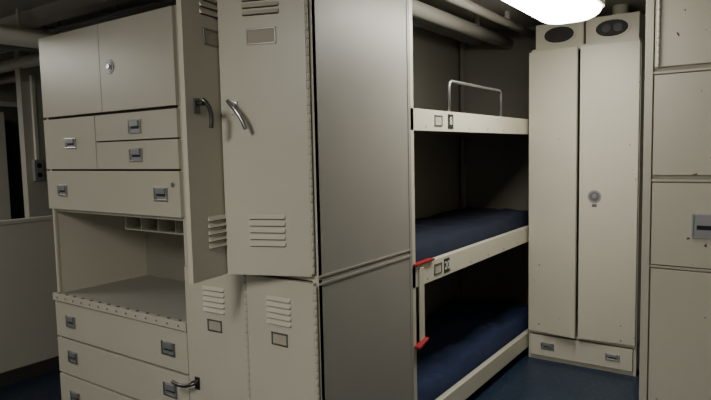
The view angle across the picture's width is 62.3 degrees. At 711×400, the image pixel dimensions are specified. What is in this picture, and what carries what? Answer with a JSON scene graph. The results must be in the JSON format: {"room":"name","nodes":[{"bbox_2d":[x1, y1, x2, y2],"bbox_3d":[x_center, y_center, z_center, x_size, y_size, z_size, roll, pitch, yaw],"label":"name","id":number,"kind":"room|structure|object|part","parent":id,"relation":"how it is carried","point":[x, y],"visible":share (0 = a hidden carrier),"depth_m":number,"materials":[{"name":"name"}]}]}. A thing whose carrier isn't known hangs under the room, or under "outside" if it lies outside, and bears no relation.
{"room":"ship interior","nodes":[
{"label":"ship interior","id":0,"kind":"room"},
{"bbox_2d":[0,75,15,84],"bbox_3d":[-2.044,-1.173,4.696,4.200,0.225,0.070,2,6,35],"label":"ceiling pipe","id":1,"kind":"object","parent":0,"point":[7,79],"depth_m":5.53,"materials":[{"name":"grey metal"}]},
{"bbox_2d":[0,71,16,101],"bbox_3d":[-4.594,-0.034,5.037,0.100,2.440,6.550,2,6,35],"label":"wall","id":2,"kind":"structure","parent":0,"point":[7,91],"depth_m":6.22,"materials":[{"name":"paint"}]},
{"bbox_2d":[0,101,24,218],"bbox_3d":[-3.482,-0.002,6.434,0.078,2.100,0.800,2,6,35],"label":"door","id":3,"kind":"structure","parent":2,"relation":"in","point":[10,109],"depth_m":6.23,"materials":[{"name":"paint"}]},
{"bbox_2d":[0,215,59,372],"bbox_3d":[-2.997,0.776,2.981,0.070,1.095,4.900,2,6,35],"label":"wall","id":4,"kind":"structure","parent":0,"point":[28,276],"depth_m":4.02,"materials":[{"name":"metal"}]},
{"bbox_2d":[0,356,59,387],"bbox_3d":[-2.962,1.277,3.005,0.020,0.090,4.900,2,6,35],"label":"baseboard","id":5,"kind":"structure","parent":4,"relation":"attached to","point":[29,371],"depth_m":4.02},
{"bbox_2d":[14,50,52,217],"bbox_3d":[-2.652,-0.090,5.210,0.080,2.440,0.530,2,6,35],"label":"wall","id":6,"kind":"structure","parent":0,"point":[35,193],"depth_m":4.99,"materials":[{"name":"metal"}]},
{"bbox_2d":[29,75,44,180],"bbox_3d":[-2.712,-0.607,4.987,0.046,0.890,0.080,2,6,35],"label":"electrical outlet box","id":7,"kind":"object","parent":6,"relation":"attached to","point":[37,164],"visible":1,"depth_m":4.98,"materials":[{"name":"paint"}]},
{"bbox_2d":[0,0,134,28],"bbox_3d":[-2.505,-1.172,4.039,4.400,0.098,0.100,2,6,35],"label":"ceiling beam","id":8,"kind":"structure","parent":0,"point":[56,11],"depth_m":3.53,"materials":[{"name":"grey metal"}]},
{"bbox_2d":[0,346,638,399],"bbox_3d":[-1.250,1.351,2.820,8.200,0.100,6.750,2,6,35],"label":"floor","id":9,"kind":"structure","parent":0,"point":[525,377],"depth_m":3.78,"materials":[{"name":"blue tile"}]},
{"bbox_2d":[0,112,10,219],"bbox_3d":[-4.173,0.212,4.930,0.627,1.950,2.220,2,6,35],"label":"locker","id":10,"kind":"object","parent":9,"relation":"on","point":[5,211],"visible":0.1,"depth_m":5.62,"materials":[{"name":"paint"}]},
{"bbox_2d":[38,5,189,399],"bbox_3d":[-1.068,0.183,3.208,1.145,2.155,0.623,2,6,35],"label":"secretary desk","id":11,"kind":"object","parent":9,"relation":"on","point":[111,99],"visible":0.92,"depth_m":2.99,"materials":[{"name":"beige metal"}]},
{"bbox_2d":[171,0,413,399],"bbox_3d":[-0.356,0.103,2.588,0.792,2.386,1.044,2,6,35],"label":"locker","id":12,"kind":"object","parent":9,"relation":"on","point":[295,114],"visible":1,"depth_m":2.28,"materials":[{"name":"beige metal"}]},
{"bbox_2d":[412,26,461,324],"bbox_3d":[0.292,-0.071,4.209,0.050,2.440,2.290,2,6,35],"label":"wall","id":13,"kind":"structure","parent":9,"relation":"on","point":[436,57],"depth_m":4.65,"materials":[{"name":"beige paint"}]},
{"bbox_2d":[409,0,528,399],"bbox_3d":[0.601,-0.052,3.886,0.766,2.440,2.165,2,6,35],"label":"bunk bed","id":14,"kind":"object","parent":9,"relation":"on","point":[464,344],"visible":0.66,"depth_m":3.64,"materials":[{"name":"beige metal"}]},
{"bbox_3d":[0.587,0.210,3.921,0.660,0.162,2.085,2,6,35],"label":"mattress","id":15,"kind":"part","parent":14,"relation":"part of","materials":[{"name":"blue fabric"}]},
{"bbox_3d":[0.604,0.964,3.983,0.660,0.183,2.085,2,6,35],"label":"mattress","id":16,"kind":"part","parent":14,"relation":"part of","materials":[{"name":"blue fabric"}]},
{"bbox_3d":[0.707,-0.563,3.419,0.018,0.211,0.753,2,6,35],"label":"guard rail","id":17,"kind":"part","parent":14,"relation":"part of","materials":[{"name":"metal"}]},
{"bbox_2d":[528,37,644,376],"bbox_3d":[1.672,0.037,4.169,0.707,2.170,0.690,2,6,35],"label":"wardrobe","id":18,"kind":"object","parent":9,"relation":"on","point":[586,101],"visible":0.94,"depth_m":3.88,"materials":[{"name":"beige metal"}]},
{"bbox_2d":[536,20,585,49],"bbox_3d":[1.524,-1.185,4.172,0.315,0.268,0.560,2,6,35],"label":"box","id":19,"kind":"object","parent":18,"relation":"on","point":[567,34],"visible":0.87,"depth_m":3.94,"materials":[{"name":"beige metal"}]},
{"bbox_2d":[586,4,645,43],"bbox_3d":[1.796,-1.175,3.982,0.320,0.268,0.560,2,6,35],"label":"box","id":20,"kind":"object","parent":18,"relation":"on","point":[621,24],"visible":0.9,"depth_m":3.77,"materials":[{"name":"beige metal"}]},
{"bbox_2d":[639,0,710,399],"bbox_3d":[1.764,0.029,2.655,0.752,2.430,0.652,2,6,35],"label":"storage cabinet","id":21,"kind":"object","parent":9,"relation":"on","point":[675,364],"visible":1,"depth_m":2.53,"materials":[{"name":"beige metal"}]},
{"bbox_2d":[0,0,645,60],"bbox_3d":[-1.305,-1.180,2.612,8.200,0.100,6.750,2,6,35],"label":"ceiling","id":22,"kind":"structure","parent":0,"point":[7,7],"depth_m":3.94,"materials":[{"name":"paint"}]},
{"bbox_2d":[0,44,38,52],"bbox_3d":[-2.209,-1.222,4.807,0.200,0.138,3.701,2,6,35],"label":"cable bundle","id":23,"kind":"object","parent":22,"relation":"attached to","point":[2,46],"visible":0.08,"depth_m":4.34,"materials":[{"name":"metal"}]},
{"bbox_2d":[0,53,39,72],"bbox_3d":[-2.188,-1.170,4.491,4.200,0.190,0.099,2,6,35],"label":"ceiling pipe","id":24,"kind":"object","parent":22,"relation":"attached to","point":[32,60],"depth_m":4.86,"materials":[{"name":"beige metal"}]},
{"bbox_2d":[0,9,59,48],"bbox_3d":[-1.635,-1.155,4.410,0.119,0.230,3.500,2,6,35],"label":"ceiling pipe","id":25,"kind":"object","parent":22,"relation":"attached to","point":[17,35],"depth_m":3.70,"materials":[{"name":"beige metal"}]},
{"bbox_2d":[0,0,175,53],"bbox_3d":[-2.309,-1.187,4.231,4.101,0.109,0.232,2,6,35],"label":"cable bundle","id":26,"kind":"object","parent":22,"relation":"attached to","point":[118,14],"visible":0.3,"depth_m":3.58,"materials":[{"name":"metal"}]},
{"bbox_2d":[412,16,490,44],"bbox_3d":[0.436,-1.222,3.928,0.200,0.107,2.102,2,6,35],"label":"ceiling pipes","id":27,"kind":"object","parent":22,"relation":"attached to","point":[417,22],"visible":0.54,"depth_m":4.22,"materials":[{"name":"metal"}]},
{"bbox_2d":[412,0,512,48],"bbox_3d":[0.608,-1.192,3.810,0.089,0.155,2.100,2,6,35],"label":"ceiling pipe","id":28,"kind":"object","parent":22,"relation":"attached to","point":[421,10],"depth_m":3.86,"materials":[{"name":"beige metal"}]},
{"bbox_2d":[445,0,535,39],"bbox_3d":[0.788,-1.209,3.682,0.056,0.108,2.100,2,6,35],"label":"ceiling pipe","id":29,"kind":"object","parent":22,"relation":"attached to","point":[505,21],"depth_m":3.82,"materials":[{"name":"beige metal"}]},
{"bbox_2d":[502,0,604,23],"bbox_3d":[0.888,-1.067,2.828,0.364,0.255,1.224,2,6,35],"label":"ceiling light","id":30,"kind":"object","parent":22,"relation":"attached to","point":[546,11],"depth_m":2.98,"materials":[{"name":"white plastic"}]},
{"bbox_2d":[465,26,535,304],"bbox_3d":[1.231,-0.143,4.836,0.765,2.440,0.040,2,6,35],"label":"wall","id":31,"kind":"structure","parent":0,"point":[497,168],"depth_m":4.83,"materials":[{"name":"beige paint"}]}
]}

